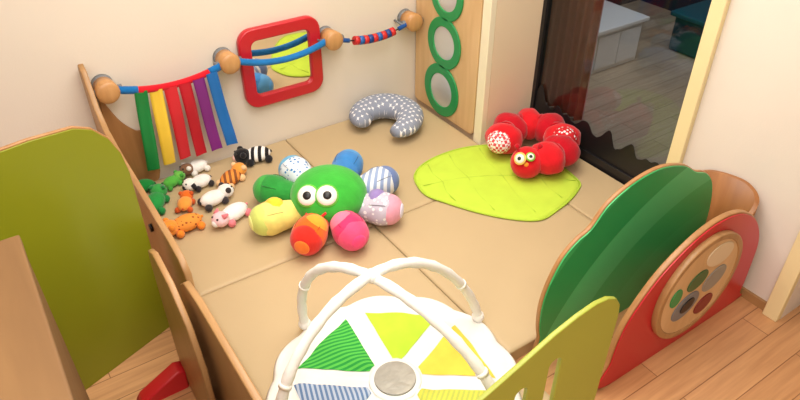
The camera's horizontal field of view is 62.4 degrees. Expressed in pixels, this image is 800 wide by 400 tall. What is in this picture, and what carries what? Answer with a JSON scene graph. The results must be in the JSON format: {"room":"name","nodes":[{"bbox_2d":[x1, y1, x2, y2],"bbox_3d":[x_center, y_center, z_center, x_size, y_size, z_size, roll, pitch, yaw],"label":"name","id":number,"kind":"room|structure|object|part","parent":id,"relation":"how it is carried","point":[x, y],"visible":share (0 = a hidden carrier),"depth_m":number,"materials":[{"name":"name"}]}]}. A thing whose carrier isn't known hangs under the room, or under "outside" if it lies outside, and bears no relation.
{"room":"children's room","nodes":[
{"label":"children's room","id":0,"kind":"room"},
{"bbox_2d":[0,0,416,179],"bbox_3d":[-1.677,-1.011,2.490,4.216,2.652,0.136,-22,41,-27],"label":"wall","id":1,"kind":"structure","parent":0,"point":[43,43],"depth_m":3.12,"materials":[{"name":"paint"}]},
{"bbox_2d":[91,74,121,103],"bbox_3d":[-1.321,-0.497,2.963,0.136,0.103,0.126,-22,41,-27],"label":"peg","id":2,"kind":"object","parent":1,"relation":"attached to","point":[106,91],"visible":0.95,"depth_m":2.92,"materials":[{"name":"brown wood"}]},
{"bbox_2d":[118,63,237,170],"bbox_3d":[-1.059,-0.398,3.208,0.507,0.469,0.049,-22,41,-27],"label":"garland","id":3,"kind":"object","parent":2,"relation":"hanging from","point":[170,90],"visible":0.99,"depth_m":3.19},
{"bbox_3d":[-1.068,-0.557,3.094,0.492,0.074,0.034,-22,41,-27],"label":"cord","id":4,"kind":"part","parent":3,"relation":"part of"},
{"bbox_2d":[213,47,241,73],"bbox_3d":[-0.845,-0.680,3.227,0.136,0.103,0.126,-22,41,-27],"label":"peg","id":5,"kind":"object","parent":1,"relation":"attached to","point":[230,63],"visible":0.98,"depth_m":3.19,"materials":[{"name":"brown wood"}]},
{"bbox_2d":[239,39,325,65],"bbox_3d":[-0.612,-0.756,3.383,0.509,0.085,0.105,-22,41,-27],"label":"rope","id":6,"kind":"object","parent":5,"relation":"hanging from","point":[279,60],"visible":0.88,"depth_m":3.36,"materials":[{"name":"blue fabric"}]},
{"bbox_2d":[236,15,322,106],"bbox_3d":[-0.617,-0.723,3.452,0.453,0.427,0.038,-22,41,-27],"label":"wall mirror","id":7,"kind":"object","parent":1,"relation":"attached to","point":[270,84],"visible":0.99,"depth_m":3.44,"materials":[{"name":"red paint"}]},
{"bbox_2d":[251,30,310,93],"bbox_3d":[-0.620,-0.726,3.451,0.394,0.367,0.005,-22,41,-27],"label":"mirror glass","id":8,"kind":"object","parent":7,"relation":"attached to","point":[292,77],"depth_m":3.45,"materials":[{"name":"white"}]},
{"bbox_2d":[318,26,343,50],"bbox_3d":[-0.368,-0.856,3.496,0.136,0.103,0.126,-22,41,-27],"label":"peg","id":9,"kind":"object","parent":1,"relation":"attached to","point":[333,39],"visible":0.96,"depth_m":3.46,"materials":[{"name":"brown wood"}]},
{"bbox_2d":[343,19,406,44],"bbox_3d":[-0.159,-0.918,3.638,0.470,0.079,0.112,-22,41,-27],"label":"string","id":10,"kind":"object","parent":9,"relation":"hanging from","point":[371,38],"visible":0.91,"depth_m":3.61,"materials":[{"name":"multicoloured plastic"}]},
{"bbox_2d":[397,9,422,31],"bbox_3d":[0.060,-1.017,3.736,0.136,0.103,0.126,-22,41,-27],"label":"peg","id":11,"kind":"object","parent":1,"relation":"attached to","point":[414,21],"visible":0.98,"depth_m":3.70,"materials":[{"name":"brown wood"}]},
{"bbox_2d":[86,0,799,399],"bbox_3d":[0.690,0.726,2.420,6.936,0.087,5.304,-22,41,-27],"label":"floor","id":12,"kind":"structure","parent":0,"point":[738,353],"depth_m":2.60,"materials":[{"name":"brown wood"}]},
{"bbox_2d":[0,235,89,399],"bbox_3d":[-1.018,0.990,1.158,1.156,0.982,1.319,-22,41,-27],"label":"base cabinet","id":13,"kind":"object","parent":12,"relation":"on","point":[36,363],"visible":1,"depth_m":1.32,"materials":[{"name":"brown wood"}]},
{"bbox_2d":[0,126,168,389],"bbox_3d":[-1.157,0.281,2.101,0.020,1.028,0.824,23,42,28],"label":"partition panel","id":14,"kind":"object","parent":12,"relation":"on","point":[68,193],"visible":0.81,"depth_m":2.18,"materials":[{"name":"green wood"}]},
{"bbox_2d":[78,64,194,306],"bbox_3d":[-1.074,0.003,2.709,0.037,0.764,1.209,-22,41,-27],"label":"fence","id":15,"kind":"object","parent":12,"relation":"on","point":[161,239],"visible":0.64,"depth_m":2.55,"materials":[{"name":"brown wood"}]},
{"bbox_2d":[137,361,188,399],"bbox_3d":[-0.862,0.663,2.369,0.182,0.101,0.061,-22,41,-27],"label":"block","id":16,"kind":"object","parent":12,"relation":"on","point":[172,380],"visible":1,"depth_m":2.36,"materials":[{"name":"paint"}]},
{"bbox_2d":[148,249,214,399],"bbox_3d":[-0.687,0.483,2.140,0.019,0.654,0.403,-22,41,-27],"label":"fence","id":17,"kind":"object","parent":12,"relation":"on","point":[186,343],"visible":0.96,"depth_m":2.03,"materials":[{"name":"brown wood"}]},
{"bbox_2d":[180,281,262,399],"bbox_3d":[-0.341,0.750,1.807,0.022,0.613,1.266,-22,41,-27],"label":"fence","id":18,"kind":"object","parent":12,"relation":"on","point":[229,379],"visible":0.88,"depth_m":1.91,"materials":[{"name":"brown wood"}]},
{"bbox_2d":[146,140,372,296],"bbox_3d":[-0.737,0.050,3.229,0.847,0.068,0.942,-22,41,-27],"label":"play mat","id":19,"kind":"object","parent":12,"relation":"on","point":[217,258],"visible":0.35,"depth_m":2.99,"materials":[{"name":"beige plastic"}]},
{"bbox_2d":[99,101,159,180],"bbox_3d":[-1.306,-0.283,3.208,0.203,0.582,0.011,-22,41,-27],"label":"wooden board","id":20,"kind":"object","parent":19,"relation":"on","point":[128,140],"visible":0.48,"depth_m":3.21,"materials":[{"name":"brown wood"}]},
{"bbox_2d":[139,179,155,191],"bbox_3d":[-1.295,-0.069,3.274,0.161,0.069,0.097,-15,38,-19],"label":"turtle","id":21,"kind":"object","parent":19,"relation":"on","point":[145,183],"visible":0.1,"depth_m":3.26,"materials":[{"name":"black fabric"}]},
{"bbox_2d":[148,183,169,214],"bbox_3d":[-1.175,-0.008,3.179,0.113,0.083,0.207,-2,36,-3],"label":"plush crocodile","id":22,"kind":"object","parent":19,"relation":"on","point":[158,197],"visible":0.81,"depth_m":3.16,"materials":[{"name":"green fabric"}]},
{"bbox_3d":[-1.132,0.051,3.134,0.037,0.039,0.038,-22,41,-27],"label":"leg","id":23,"kind":"part","parent":22,"relation":"part of","materials":[{"name":"green fabric"}]},
{"bbox_3d":[-1.139,-0.007,3.214,0.037,0.039,0.038,-22,41,-27],"label":"leg","id":24,"kind":"part","parent":22,"relation":"part of","materials":[{"name":"green fabric"}]},
{"bbox_2d":[162,170,185,190],"bbox_3d":[-1.140,-0.102,3.330,0.082,0.058,0.136,23,42,28],"label":"frog","id":25,"kind":"object","parent":19,"relation":"on","point":[177,177],"visible":0.94,"depth_m":3.31,"materials":[{"name":"green fabric"}]},
{"bbox_2d":[163,213,205,237],"bbox_3d":[-1.000,0.109,3.019,0.210,0.082,0.124,-22,41,-27],"label":"leopard","id":26,"kind":"object","parent":19,"relation":"on","point":[187,222],"visible":0.74,"depth_m":2.99,"materials":[{"name":"orange fabric"}]},
{"bbox_3d":[-0.995,0.154,2.992,0.038,0.040,0.039,-22,41,-27],"label":"leg","id":27,"kind":"part","parent":26,"relation":"part of","materials":[{"name":"orange fabric"}]},
{"bbox_3d":[-0.916,0.117,3.044,0.038,0.040,0.039,-22,41,-27],"label":"leg","id":28,"kind":"part","parent":26,"relation":"part of","materials":[{"name":"orange fabric"}]},
{"bbox_2d":[174,190,195,212],"bbox_3d":[-1.034,0.004,3.180,0.087,0.062,0.144,-2,36,-3],"label":"lion","id":29,"kind":"object","parent":19,"relation":"on","point":[186,200],"visible":1,"depth_m":3.15},
{"bbox_2d":[179,159,210,176],"bbox_3d":[-1.067,-0.170,3.414,0.161,0.069,0.098,-30,45,-34],"label":"plush dog","id":30,"kind":"object","parent":19,"relation":"on","point":[198,165],"visible":0.94,"depth_m":3.39,"materials":[{"name":"white fabric"}]},
{"bbox_3d":[-1.057,-0.136,3.396,0.032,0.034,0.033,-22,41,-27],"label":"leg","id":31,"kind":"part","parent":30,"relation":"part of","materials":[{"name":"white fabric"}]},
{"bbox_3d":[-1.003,-0.166,3.438,0.032,0.034,0.033,-22,41,-27],"label":"leg","id":32,"kind":"part","parent":30,"relation":"part of","materials":[{"name":"white fabric"}]},
{"bbox_2d":[182,174,214,191],"bbox_3d":[-1.015,-0.090,3.303,0.161,0.069,0.098,-30,45,-34],"label":"plush dog","id":33,"kind":"object","parent":19,"relation":"on","point":[198,182],"visible":0.99,"depth_m":3.28},
{"bbox_3d":[-0.952,-0.085,3.327,0.032,0.034,0.033,-22,41,-27],"label":"leg","id":34,"kind":"part","parent":33,"relation":"part of","materials":[{"name":"black fabric"}]},
{"bbox_2d":[197,182,233,211],"bbox_3d":[-0.889,-0.020,3.201,0.191,0.076,0.108,-30,45,-34],"label":"plush bear","id":35,"kind":"object","parent":19,"relation":"on","point":[212,198],"visible":1,"depth_m":3.18},
{"bbox_3d":[-0.913,0.038,3.154,0.036,0.037,0.037,-22,41,-27],"label":"leg","id":36,"kind":"part","parent":35,"relation":"part of","materials":[{"name":"black fabric"}]},
{"bbox_3d":[-0.848,0.002,3.204,0.036,0.037,0.037,-22,41,-27],"label":"leg","id":37,"kind":"part","parent":35,"relation":"part of","materials":[{"name":"black fabric"}]},
{"bbox_2d":[211,202,250,226],"bbox_3d":[-0.792,0.064,3.080,0.113,0.083,0.214,23,42,28],"label":"pig","id":38,"kind":"object","parent":19,"relation":"on","point":[232,212],"visible":0.97,"depth_m":3.05},
{"bbox_3d":[-0.778,0.107,3.057,0.037,0.039,0.038,-22,41,-27],"label":"leg","id":39,"kind":"part","parent":38,"relation":"part of","materials":[{"name":"pink fabric"}]},
{"bbox_3d":[-0.717,0.058,3.125,0.037,0.039,0.038,-22,41,-27],"label":"leg","id":40,"kind":"part","parent":38,"relation":"part of","materials":[{"name":"pink fabric"}]},
{"bbox_2d":[216,162,246,187],"bbox_3d":[-0.846,-0.127,3.348,0.108,0.076,0.191,16,39,21],"label":"tiger","id":41,"kind":"object","parent":19,"relation":"on","point":[237,171],"visible":0.92,"depth_m":3.32},
{"bbox_3d":[-0.804,-0.114,3.363,0.036,0.037,0.037,-22,41,-27],"label":"leg","id":42,"kind":"part","parent":41,"relation":"part of","materials":[{"name":"orange fabric"}]},
{"bbox_2d":[232,146,272,166],"bbox_3d":[-0.782,-0.241,3.495,0.211,0.087,0.123,-15,38,-19],"label":"zebra","id":43,"kind":"object","parent":19,"relation":"on","point":[257,153],"visible":0.99,"depth_m":3.46},
{"bbox_3d":[-0.787,-0.195,3.471,0.041,0.042,0.042,-22,41,-27],"label":"leg","id":44,"kind":"part","parent":43,"relation":"part of","materials":[{"name":"black fabric"}]},
{"bbox_3d":[-0.697,-0.219,3.503,0.041,0.042,0.042,-22,41,-27],"label":"leg","id":45,"kind":"part","parent":43,"relation":"part of","materials":[{"name":"black fabric"}]},
{"bbox_2d":[248,149,403,255],"bbox_3d":[-0.343,-0.041,3.081,0.708,0.246,0.732,-3,36,-4],"label":"octopus","id":46,"kind":"object","parent":19,"relation":"on","point":[306,199],"visible":1,"depth_m":2.96,"materials":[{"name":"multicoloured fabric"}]},
{"bbox_3d":[-0.567,0.046,2.989,0.109,0.120,0.119,-22,41,-27],"label":"leg panel","id":47,"kind":"part","parent":46,"relation":"part of","materials":[{"name":"yellow fabric"}]},
{"bbox_3d":[-0.551,-0.033,3.140,0.297,0.160,0.161,12,38,16],"label":"leg","id":48,"kind":"part","parent":46,"relation":"part of","materials":[{"name":"green fabric"}]},
{"bbox_3d":[-0.537,0.067,3.005,0.288,0.158,0.163,-22,41,-27],"label":"leg","id":49,"kind":"part","parent":46,"relation":"part of","materials":[{"name":"yellow fabric"}]},
{"bbox_3d":[-0.386,0.133,2.914,0.158,0.158,0.255,10,37,13],"label":"leg","id":50,"kind":"part","parent":46,"relation":"part of","materials":[{"name":"red fabric"}]},
{"bbox_3d":[-0.374,0.120,2.888,0.113,0.120,0.115,-22,41,-27],"label":"leg panel","id":51,"kind":"part","parent":46,"relation":"part of","materials":[{"name":"fabric"}]},
{"bbox_3d":[-0.248,0.106,2.906,0.119,0.120,0.108,-22,41,-27],"label":"leg panel","id":52,"kind":"part","parent":46,"relation":"part of","materials":[{"name":"pink fabric"}]},
{"bbox_3d":[-0.283,-0.126,3.269,0.158,0.159,0.332,8,37,11],"label":"leg","id":53,"kind":"part","parent":46,"relation":"part of","materials":[{"name":"blue fabric"}]},
{"bbox_3d":[-0.239,0.119,2.932,0.159,0.161,0.252,-22,41,-27],"label":"leg","id":54,"kind":"part","parent":46,"relation":"part of","materials":[{"name":"pink fabric"}]},
{"bbox_3d":[-0.125,0.036,3.045,0.266,0.157,0.158,6,36,8],"label":"leg","id":55,"kind":"part","parent":46,"relation":"part of","materials":[{"name":"pink fabric"}]},
{"bbox_3d":[-0.106,0.007,3.042,0.114,0.120,0.114,-22,41,-27],"label":"leg panel","id":56,"kind":"part","parent":46,"relation":"part of","materials":[{"name":"purple fabric"}]},
{"bbox_2d":[202,226,463,399],"bbox_3d":[-0.210,0.509,2.597,0.847,0.068,0.936,-22,41,-27],"label":"play mat","id":57,"kind":"object","parent":12,"relation":"on","point":[257,314],"visible":0.38,"depth_m":2.70,"materials":[{"name":"beige plastic"}]},
{"bbox_2d":[266,257,521,399],"bbox_3d":[-0.025,0.450,2.167,0.940,0.531,0.898,-22,41,-27],"label":"play gym","id":58,"kind":"object","parent":57,"relation":"on","point":[404,346],"visible":0.98,"depth_m":2.34,"materials":[{"name":"white fabric"}]},
{"bbox_2d":[374,361,415,395],"bbox_3d":[-0.017,0.621,2.299,0.150,0.011,0.150,-22,41,-27],"label":"mirror","id":59,"kind":"object","parent":58,"relation":"on","point":[391,378],"depth_m":2.29,"materials":[{"name":"silver metal"}]},
{"bbox_2d":[285,100,478,226],"bbox_3d":[-0.022,-0.234,3.619,0.872,0.068,0.942,-22,41,-27],"label":"play mat","id":60,"kind":"object","parent":12,"relation":"on","point":[375,143],"visible":0.44,"depth_m":3.66,"materials":[{"name":"beige plastic"}]},
{"bbox_2d":[349,93,423,137],"bbox_3d":[-0.062,-0.493,3.781,0.437,0.138,0.360,18,40,23],"label":"pillow","id":61,"kind":"object","parent":60,"relation":"on","point":[408,115],"visible":1,"depth_m":3.73,"materials":[{"name":"fabric"}]},
{"bbox_2d":[375,200,591,359],"bbox_3d":[0.504,0.226,2.987,0.872,0.068,0.936,-22,41,-27],"label":"play mat","id":62,"kind":"object","parent":12,"relation":"on","point":[507,264],"visible":0.38,"depth_m":2.92,"materials":[{"name":"beige plastic"}]},
{"bbox_2d":[414,145,580,221],"bbox_3d":[0.496,-0.100,3.359,0.757,0.020,0.734,-22,41,-27],"label":"mat","id":63,"kind":"object","parent":62,"relation":"on","point":[477,179],"visible":0.86,"depth_m":3.31,"materials":[{"name":"fabric"}]},
{"bbox_2d":[485,108,580,178],"bbox_3d":[0.708,-0.317,3.478,0.512,0.182,0.533,-22,41,-27],"label":"plush caterpillar","id":64,"kind":"object","parent":63,"relation":"on","point":[558,148],"visible":1,"depth_m":3.40,"materials":[{"name":"red fabric"}]},
{"bbox_2d":[520,388,549,399],"bbox_3d":[0.151,0.824,2.164,0.847,0.068,0.351,-22,41,-27],"label":"play mat","id":65,"kind":"object","parent":12,"relation":"on","point":[546,396],"visible":0.02,"depth_m":2.30,"materials":[{"name":"beige plastic"}]},
{"bbox_2d":[475,296,619,399],"bbox_3d":[0.300,0.651,1.869,0.786,0.699,0.015,-22,41,-27],"label":"fence","id":66,"kind":"object","parent":12,"relation":"on","point":[581,344],"visible":1,"depth_m":1.83,"materials":[{"name":"paint"}]},
{"bbox_2d":[481,138,623,219],"bbox_3d":[0.934,-0.046,3.361,0.350,0.068,1.220,-22,41,-27],"label":"play mat","id":67,"kind":"object","parent":12,"relation":"on","point":[597,187],"visible":0.16,"depth_m":3.33,"materials":[{"name":"beige plastic"}]},
{"bbox_2d":[591,0,649,74],"bbox_3d":[1.319,-1.207,4.734,0.517,0.321,0.666,-22,41,-27],"label":"storage bench","id":68,"kind":"object","parent":12,"relation":"on","point":[620,27],"visible":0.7,"depth_m":4.52,"materials":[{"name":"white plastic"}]},
{"bbox_3d":[1.403,-1.012,4.481,0.204,0.231,0.011,-22,41,-27],"label":"door","id":69,"kind":"part","parent":68,"relation":"part of","materials":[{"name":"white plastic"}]},
{"bbox_3d":[1.583,-1.083,4.580,0.204,0.231,0.011,-22,41,-27],"label":"door","id":70,"kind":"part","parent":68,"relation":"part of","materials":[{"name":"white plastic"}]},
{"bbox_2d":[532,163,711,349],"bbox_3d":[0.911,0.208,2.482,0.948,0.724,0.150,-22,41,-27],"label":"fence","id":71,"kind":"object","parent":12,"relation":"on","point":[631,235],"visible":0.69,"depth_m":2.43,"materials":[{"name":"green wood"}]},
{"bbox_2d":[598,209,758,388],"bbox_3d":[1.075,0.325,2.422,0.899,0.602,0.054,-22,41,-27],"label":"fence","id":72,"kind":"object","parent":12,"relation":"on","point":[708,271],"visible":0.98,"depth_m":2.35,"materials":[{"name":"red wood"}]},
{"bbox_2d":[669,0,711,58],"bbox_3d":[2.258,-1.204,4.758,0.462,0.287,0.462,-22,41,-27],"label":"bin","id":73,"kind":"object","parent":12,"relation":"on","point":[690,20],"visible":0.41,"depth_m":4.72,"materials":[{"name":"paint"}]},
{"bbox_2d":[703,170,758,222],"bbox_3d":[1.278,0.147,2.718,0.195,0.509,0.397,-3,36,-4],"label":"fence","id":74,"kind":"object","parent":12,"relation":"on","point":[730,192],"visible":0.18,"depth_m":2.65,"materials":[{"name":"brown wood"}]},
{"bbox_2d":[417,0,543,141],"bbox_3d":[0.304,-1.693,3.429,0.367,2.652,1.163,-22,41,-27],"label":"wall pier","id":75,"kind":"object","parent":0,"point":[517,22],"depth_m":3.50,"materials":[{"name":"paint"}]},
{"bbox_2d":[415,0,483,133],"bbox_3d":[0.255,-1.082,3.509,0.035,1.431,0.567,-22,41,-27],"label":"board","id":76,"kind":"object","parent":75,"relation":"attached to","point":[448,40],"visible":1,"depth_m":3.68,"materials":[{"name":"brown wood"}]},
{"bbox_2d":[473,0,496,144],"bbox_3d":[0.445,-1.357,2.968,0.038,2.651,0.061,-22,41,-27],"label":"trim","id":77,"kind":"structure","parent":75,"relation":"attached to","point":[489,6],"depth_m":3.44,"materials":[{"name":"beige wood"}]},
{"bbox_2d":[606,0,636,4],"bbox_3d":[1.069,-2.456,4.479,2.353,2.652,0.136,-22,41,-27],"label":"wall","id":78,"kind":"structure","parent":0,"point":[618,2],"depth_m":5.62,"materials":[{"name":"paint"}]},
{"bbox_2d":[641,0,704,10],"bbox_3d":[3.622,-1.539,3.218,0.136,2.652,5.304,-22,41,-27],"label":"wall","id":79,"kind":"structure","parent":0,"point":[670,5],"depth_m":5.50,"materials":[{"name":"paint"}]},
{"bbox_2d":[682,0,799,318],"bbox_3d":[1.448,-0.782,2.175,0.204,2.652,0.660,-22,41,-27],"label":"wall","id":80,"kind":"structure","parent":0,"point":[746,126],"depth_m":2.50,"materials":[{"name":"paint"}]},
{"bbox_2d":[530,0,658,184],"bbox_3d":[1.042,-1.213,2.770,0.041,2.651,1.013,-22,41,-27],"label":"door","id":81,"kind":"structure","parent":80,"relation":"in","point":[622,165],"depth_m":3.46,"materials":[{"name":"black paint"}]},
{"bbox_3d":[1.042,-1.234,2.757,0.007,2.468,0.963,-22,41,-27],"label":"glass pane","id":82,"kind":"part","parent":81,"relation":"part of","materials":[{"name":"black glass"}]},
{"bbox_2d":[666,0,730,162],"bbox_3d":[1.185,-0.889,2.324,0.027,2.651,0.061,-22,41,-27],"label":"trim","id":83,"kind":"structure","parent":80,"relation":"attached to","point":[718,9],"depth_m":2.61,"materials":[{"name":"beige wood"}]},
{"bbox_2d":[740,286,766,309],"bbox_3d":[1.358,0.310,2.893,0.014,0.041,0.537,-22,41,-27],"label":"baseboard","id":84,"kind":"structure","parent":80,"relation":"attached to","point":[747,294],"depth_m":2.75,"materials":[{"name":"brown wood"}]},
{"bbox_2d":[762,231,799,321],"bbox_3d":[1.517,-0.596,1.921,0.034,2.651,0.061,-22,41,-27],"label":"trim","id":85,"kind":"structure","parent":80,"relation":"attached to","point":[789,276],"depth_m":2.58,"materials":[{"name":"beige wood"}]},
{"bbox_3d":[0.690,-1.478,0.819,6.936,0.068,5.304,-22,41,-27],"label":"ceiling","id":86,"kind":"structure","parent":0,"visible":0},
{"bbox_2d":[541,0,604,120],"bbox_3d":[0.960,-1.593,3.396,0.048,2.502,0.465,-22,41,-27],"label":"curtain","id":87,"kind":"object","parent":86,"relation":"hanging from","point":[574,25],"visible":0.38,"depth_m":3.86,"materials":[{"name":"brown fabric"}]}
]}

